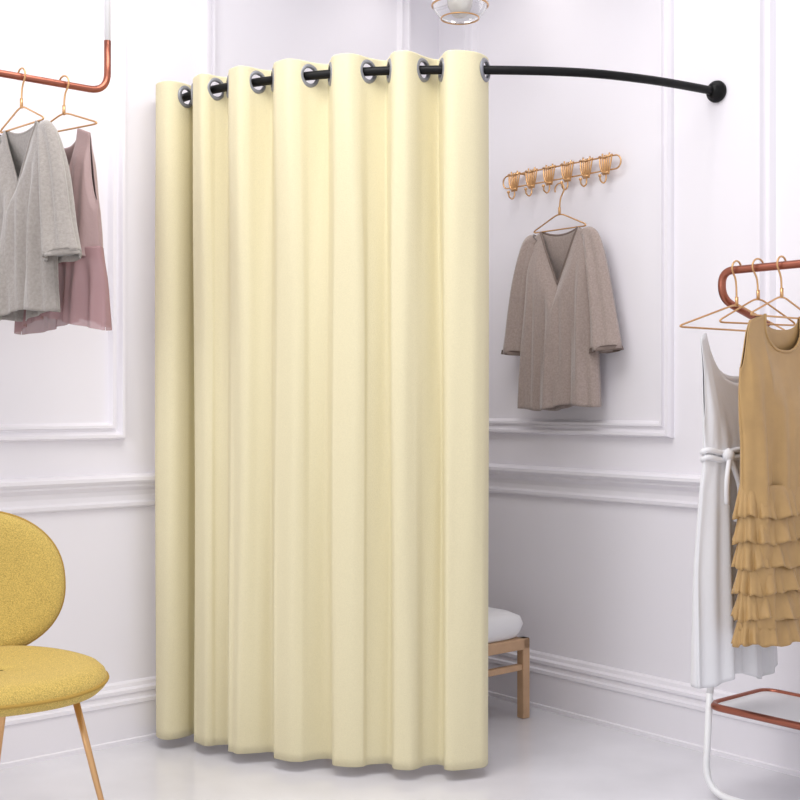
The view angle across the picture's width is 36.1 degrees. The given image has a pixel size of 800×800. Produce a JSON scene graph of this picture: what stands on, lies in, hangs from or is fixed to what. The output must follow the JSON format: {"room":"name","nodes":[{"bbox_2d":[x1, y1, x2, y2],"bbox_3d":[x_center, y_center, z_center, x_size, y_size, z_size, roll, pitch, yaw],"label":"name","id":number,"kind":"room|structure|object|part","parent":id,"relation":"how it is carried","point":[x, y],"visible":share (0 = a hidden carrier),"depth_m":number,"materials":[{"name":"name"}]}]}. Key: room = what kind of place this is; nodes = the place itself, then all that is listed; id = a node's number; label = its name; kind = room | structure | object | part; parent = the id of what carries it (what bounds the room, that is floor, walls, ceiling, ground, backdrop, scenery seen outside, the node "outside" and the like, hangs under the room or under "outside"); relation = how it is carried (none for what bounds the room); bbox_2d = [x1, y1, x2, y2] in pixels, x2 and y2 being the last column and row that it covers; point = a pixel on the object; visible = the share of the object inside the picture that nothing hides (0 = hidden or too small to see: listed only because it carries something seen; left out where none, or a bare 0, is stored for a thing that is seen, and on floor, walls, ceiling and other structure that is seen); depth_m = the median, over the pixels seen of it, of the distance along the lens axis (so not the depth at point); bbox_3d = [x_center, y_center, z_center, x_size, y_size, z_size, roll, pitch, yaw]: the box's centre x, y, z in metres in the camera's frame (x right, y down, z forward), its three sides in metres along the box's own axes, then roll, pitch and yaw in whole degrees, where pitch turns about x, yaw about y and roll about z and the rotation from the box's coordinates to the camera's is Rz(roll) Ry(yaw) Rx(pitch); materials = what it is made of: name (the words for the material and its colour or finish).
{"room":"clothing store fitting area","nodes":[
{"label":"clothing store fitting area","id":0,"kind":"room"},
{"bbox_2d":[0,0,438,683],"bbox_3d":[-1.637,-0.400,3.614,4.600,3.100,0.120,0,0,-40],"label":"wall","id":1,"kind":"structure","parent":0,"point":[107,615],"depth_m":4.11,"materials":[{"name":"white paint"}]},
{"bbox_2d":[0,0,124,441],"bbox_3d":[-1.313,-0.789,3.790,1.024,1.842,0.028,0,0,-40],"label":"trim","id":2,"kind":"structure","parent":1,"relation":"attached to","point":[115,427],"depth_m":4.09,"materials":[{"name":"white paint"}]},
{"bbox_2d":[0,472,154,513],"bbox_3d":[-1.583,0.305,3.549,4.600,0.114,0.048,0,0,-40],"label":"trim","id":3,"kind":"structure","parent":1,"relation":"attached to","point":[85,492],"depth_m":4.00,"materials":[{"name":"white paint"}]},
{"bbox_2d":[0,676,157,769],"bbox_3d":[-1.588,1.048,3.555,4.600,0.205,0.034,0,0,-40],"label":"baseboard","id":4,"kind":"structure","parent":1,"relation":"attached to","point":[121,713],"depth_m":4.02,"materials":[{"name":"white paint"}]},
{"bbox_2d":[201,0,410,95],"bbox_3d":[-0.326,-0.789,4.622,0.955,1.842,0.028,0,0,-40],"label":"trim","id":5,"kind":"structure","parent":1,"relation":"attached to","point":[208,7],"depth_m":4.34,"materials":[{"name":"white paint"}]},
{"bbox_2d":[0,696,799,799],"bbox_3d":[-0.109,1.200,1.894,4.720,0.100,4.720,0,0,-40],"label":"floor","id":6,"kind":"structure","parent":0,"point":[545,755],"depth_m":3.79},
{"bbox_2d":[0,511,108,799],"bbox_3d":[-1.033,0.725,3.136,0.505,0.855,0.551,0,0,-37],"label":"upholstered chair","id":7,"kind":"object","parent":6,"relation":"on","point":[33,679],"visible":1,"depth_m":3.31,"materials":[{"name":"yellow fabric"}]},
{"bbox_3d":[-1.072,0.945,3.278,0.018,0.416,0.184,0,0,-32],"label":"leg","id":8,"kind":"part","parent":7,"relation":"part of","materials":[{"name":"brown wood"}]},
{"bbox_3d":[-1.153,0.497,3.304,0.480,0.390,0.137,0,0,-36],"label":"backrest","id":9,"kind":"part","parent":7,"relation":"part of","materials":[{"name":"yellow fabric"}]},
{"bbox_3d":[-1.005,0.706,3.100,0.495,0.096,0.450,0,0,-36],"label":"seat","id":10,"kind":"part","parent":7,"relation":"part of","materials":[{"name":"yellow fabric"}]},
{"bbox_3d":[-0.770,0.945,3.100,0.127,0.414,0.018,0,0,8],"label":"leg","id":11,"kind":"part","parent":7,"relation":"part of","materials":[{"name":"brown wood"}]},
{"bbox_2d":[488,607,529,718],"bbox_3d":[0.103,0.954,4.381,0.650,0.392,0.370,0,0,-40],"label":"cushioned bench","id":12,"kind":"object","parent":6,"relation":"on","point":[504,626],"visible":0.2,"depth_m":4.41,"materials":[{"name":"brown wood"}]},
{"bbox_2d":[488,607,522,642],"bbox_3d":[0.103,0.808,4.381,0.650,0.101,0.370,0,0,-40],"label":"cushion","id":13,"kind":"object","parent":12,"relation":"on","point":[504,626],"depth_m":4.38,"materials":[{"name":"white fabric"}]},
{"bbox_3d":[0.211,0.880,4.252,0.516,0.040,0.442,0,0,0],"label":"long rail","id":14,"kind":"part","parent":12,"relation":"part of","materials":[{"name":"brown wood"}]},
{"bbox_3d":[0.447,1.005,4.451,0.034,0.290,0.034,0,0,-40],"label":"leg","id":15,"kind":"part","parent":12,"relation":"part of","materials":[{"name":"brown wood"}]},
{"bbox_2d":[703,260,799,799],"bbox_3d":[1.370,0.383,3.219,0.312,1.529,1.174,0,0,-40],"label":"rack","id":16,"kind":"object","parent":6,"relation":"on","point":[768,705],"visible":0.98,"depth_m":3.54,"materials":[{"name":"orange metal"}]},
{"bbox_2d":[679,260,784,331],"bbox_3d":[0.957,-0.296,3.492,0.526,0.202,0.010,0,0,-40],"label":"clothes hanger","id":17,"kind":"object","parent":16,"relation":"hanging from","point":[736,304],"visible":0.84,"depth_m":3.47,"materials":[{"name":"gold metal"}]},
{"bbox_3d":[0.957,-0.234,3.492,0.526,0.077,0.006,0,0,-40],"label":"frame","id":18,"kind":"part","parent":17,"relation":"part of","materials":[{"name":"gold metal"}]},
{"bbox_2d":[691,333,777,688],"bbox_3d":[0.959,0.303,3.490,0.127,0.978,0.371,0,0,45],"label":"dress","id":19,"kind":"object","parent":17,"relation":"hanging from","point":[714,660],"visible":0.52,"depth_m":3.39,"materials":[{"name":"white fabric"}]},
{"bbox_2d":[719,258,795,325],"bbox_3d":[1.002,-0.304,3.438,0.297,0.187,0.010,0,0,-30],"label":"clothes hanger","id":20,"kind":"object","parent":16,"relation":"hanging from","point":[755,259],"visible":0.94,"depth_m":3.43,"materials":[{"name":"gold metal"}]},
{"bbox_3d":[1.002,-0.247,3.438,0.297,0.074,0.006,0,0,-30],"label":"frame","id":21,"kind":"part","parent":20,"relation":"part of","materials":[{"name":"gold metal"}]},
{"bbox_2d":[718,691,799,721],"bbox_3d":[1.370,0.886,3.219,0.290,0.009,1.140,0,0,-40],"label":"tray","id":22,"kind":"object","parent":16,"relation":"on","point":[763,706],"depth_m":3.54,"materials":[{"name":"white paint"}]},
{"bbox_2d":[750,255,799,318],"bbox_3d":[1.050,-0.311,3.381,0.296,0.172,0.010,0,0,-40],"label":"clothes hanger","id":23,"kind":"object","parent":16,"relation":"hanging from","point":[779,257],"visible":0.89,"depth_m":3.38,"materials":[{"name":"gold metal"}]},
{"bbox_2d":[730,314,799,647],"bbox_3d":[1.050,0.213,3.381,0.412,0.892,0.178,0,0,-43],"label":"dress","id":24,"kind":"object","parent":23,"relation":"hanging from","point":[766,609],"visible":1,"depth_m":3.27,"materials":[{"name":"beige fabric"}]},
{"bbox_3d":[1.050,-0.255,3.381,0.296,0.060,0.006,0,0,-40],"label":"frame","id":25,"kind":"part","parent":23,"relation":"part of","materials":[{"name":"gold metal"}]},
{"bbox_2d":[439,0,799,693],"bbox_3d":[1.650,-0.400,3.376,0.120,3.100,4.720,0,0,-40],"label":"wall","id":26,"kind":"structure","parent":0,"point":[610,584],"depth_m":4.30,"materials":[{"name":"white paint"}]},
{"bbox_2d":[182,65,726,102],"bbox_3d":[0.093,-1.005,3.936,1.904,0.072,0.425,0,0,7],"label":"curtain rod","id":27,"kind":"object","parent":26,"relation":"attached to","point":[715,91],"visible":0.66,"depth_m":3.79,"materials":[{"name":"black metal"}]},
{"bbox_2d":[155,50,489,770],"bbox_3d":[-0.295,0.034,3.892,1.157,2.164,0.245,0,0,21],"label":"curtain","id":28,"kind":"object","parent":27,"relation":"hanging from","point":[322,246],"visible":0.99,"depth_m":3.79,"materials":[{"name":"beige fabric"}]},
{"bbox_2d":[503,152,621,199],"bbox_3d":[0.579,-0.815,4.498,0.072,0.110,0.584,0,0,-40],"label":"wall hook rack","id":29,"kind":"object","parent":26,"relation":"attached to","point":[585,164],"visible":1,"depth_m":4.47,"materials":[{"name":"gold metal"}]},
{"bbox_2d":[534,183,585,233],"bbox_3d":[0.577,-0.701,4.447,0.010,0.172,0.257,0,0,-40],"label":"clothes hanger","id":30,"kind":"object","parent":29,"relation":"hanging from","point":[559,207],"visible":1,"depth_m":4.44,"materials":[{"name":"gold metal"}]},
{"bbox_3d":[0.577,-0.644,4.447,0.006,0.060,0.257,0,0,-40],"label":"frame","id":31,"kind":"part","parent":30,"relation":"part of","materials":[{"name":"gold metal"}]},
{"bbox_2d":[501,226,623,410],"bbox_3d":[0.574,-0.290,4.443,0.123,0.661,0.572,0,0,-40],"label":"sweater","id":32,"kind":"object","parent":30,"relation":"hanging from","point":[562,315],"visible":1,"depth_m":4.40,"materials":[{"name":"brown fabric"}]},
{"bbox_2d":[463,0,673,437],"bbox_3d":[0.586,-0.791,4.523,0.028,1.838,1.016,0,0,-40],"label":"trim","id":33,"kind":"structure","parent":26,"relation":"attached to","point":[663,428],"depth_m":4.16,"materials":[{"name":"white paint"}]},
{"bbox_2d":[489,463,700,508],"bbox_3d":[1.624,0.305,3.276,0.048,0.114,4.600,0,0,-40],"label":"trim","id":34,"kind":"structure","parent":26,"relation":"attached to","point":[616,486],"depth_m":4.37,"materials":[{"name":"white paint"}]},
{"bbox_2d":[488,650,799,777],"bbox_3d":[1.629,1.048,3.280,0.034,0.205,4.600,0,0,-40],"label":"baseboard","id":35,"kind":"structure","parent":26,"relation":"attached to","point":[649,706],"depth_m":4.21,"materials":[{"name":"white paint"}]},
{"bbox_2d":[757,0,775,328],"bbox_3d":[1.445,-0.791,3.504,0.028,1.838,0.980,0,0,-40],"label":"trim","id":36,"kind":"structure","parent":26,"relation":"attached to","point":[766,9],"depth_m":3.84,"materials":[{"name":"white paint"}]},
{"bbox_3d":[-0.109,-2.000,1.894,6.651,0.100,6.651,0,0,0],"label":"ceiling","id":37,"kind":"structure","parent":0,"visible":0},
{"bbox_2d":[0,0,110,92],"bbox_3d":[-1.300,-1.435,3.361,1.170,1.030,0.080,0,0,-40],"label":"rail","id":38,"kind":"object","parent":37,"relation":"hanging from","point":[104,84],"visible":1,"depth_m":3.68,"materials":[{"name":"orange metal"}]},
{"bbox_2d":[0,67,43,132],"bbox_3d":[-1.090,-0.872,3.538,0.256,0.172,0.010,0,0,45],"label":"clothes hanger","id":39,"kind":"object","parent":38,"relation":"hanging from","point":[24,70],"visible":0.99,"depth_m":3.53,"materials":[{"name":"gold metal"}]},
{"bbox_3d":[-1.090,-0.815,3.538,0.257,0.060,0.006,0,0,45],"label":"frame","id":40,"kind":"part","parent":39,"relation":"part of","materials":[{"name":"gold metal"}]},
{"bbox_2d":[0,120,81,321],"bbox_3d":[-1.093,-0.511,3.535,0.598,0.561,0.123,0,0,45],"label":"knit sweater","id":41,"kind":"object","parent":39,"relation":"hanging from","point":[39,229],"visible":1,"depth_m":3.41,"materials":[{"name":"grey fabric"}]},
{"bbox_2d":[50,75,96,131],"bbox_3d":[-0.991,-0.875,3.622,0.296,0.166,0.010,0,0,36],"label":"clothes hanger","id":42,"kind":"object","parent":38,"relation":"hanging from","point":[62,76],"visible":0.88,"depth_m":3.61,"materials":[{"name":"gold metal"}]},
{"bbox_2d":[14,128,111,334],"bbox_3d":[-0.991,-0.495,3.623,0.381,0.594,0.160,0,0,34],"label":"dress","id":43,"kind":"object","parent":42,"relation":"hanging from","point":[84,296],"visible":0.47,"depth_m":3.52,"materials":[{"name":"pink fabric"}]},
{"bbox_3d":[-0.991,-0.819,3.622,0.296,0.054,0.006,0,0,36],"label":"frame","id":44,"kind":"part","parent":42,"relation":"part of","materials":[{"name":"gold metal"}]},
{"bbox_3d":[-0.884,-1.518,3.712,0.018,0.865,0.018,0,0,0],"label":"drop rod","id":45,"kind":"part","parent":38,"relation":"part of","materials":[{"name":"white paint"}]},
{"bbox_2d":[431,0,488,24],"bbox_3d":[0.210,-1.639,4.300,0.203,0.623,0.203,0,0,0],"label":"pendant lamp","id":46,"kind":"object","parent":37,"relation":"hanging from","point":[454,12],"visible":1,"depth_m":4.25,"materials":[{"name":"clear glass"}]}
]}

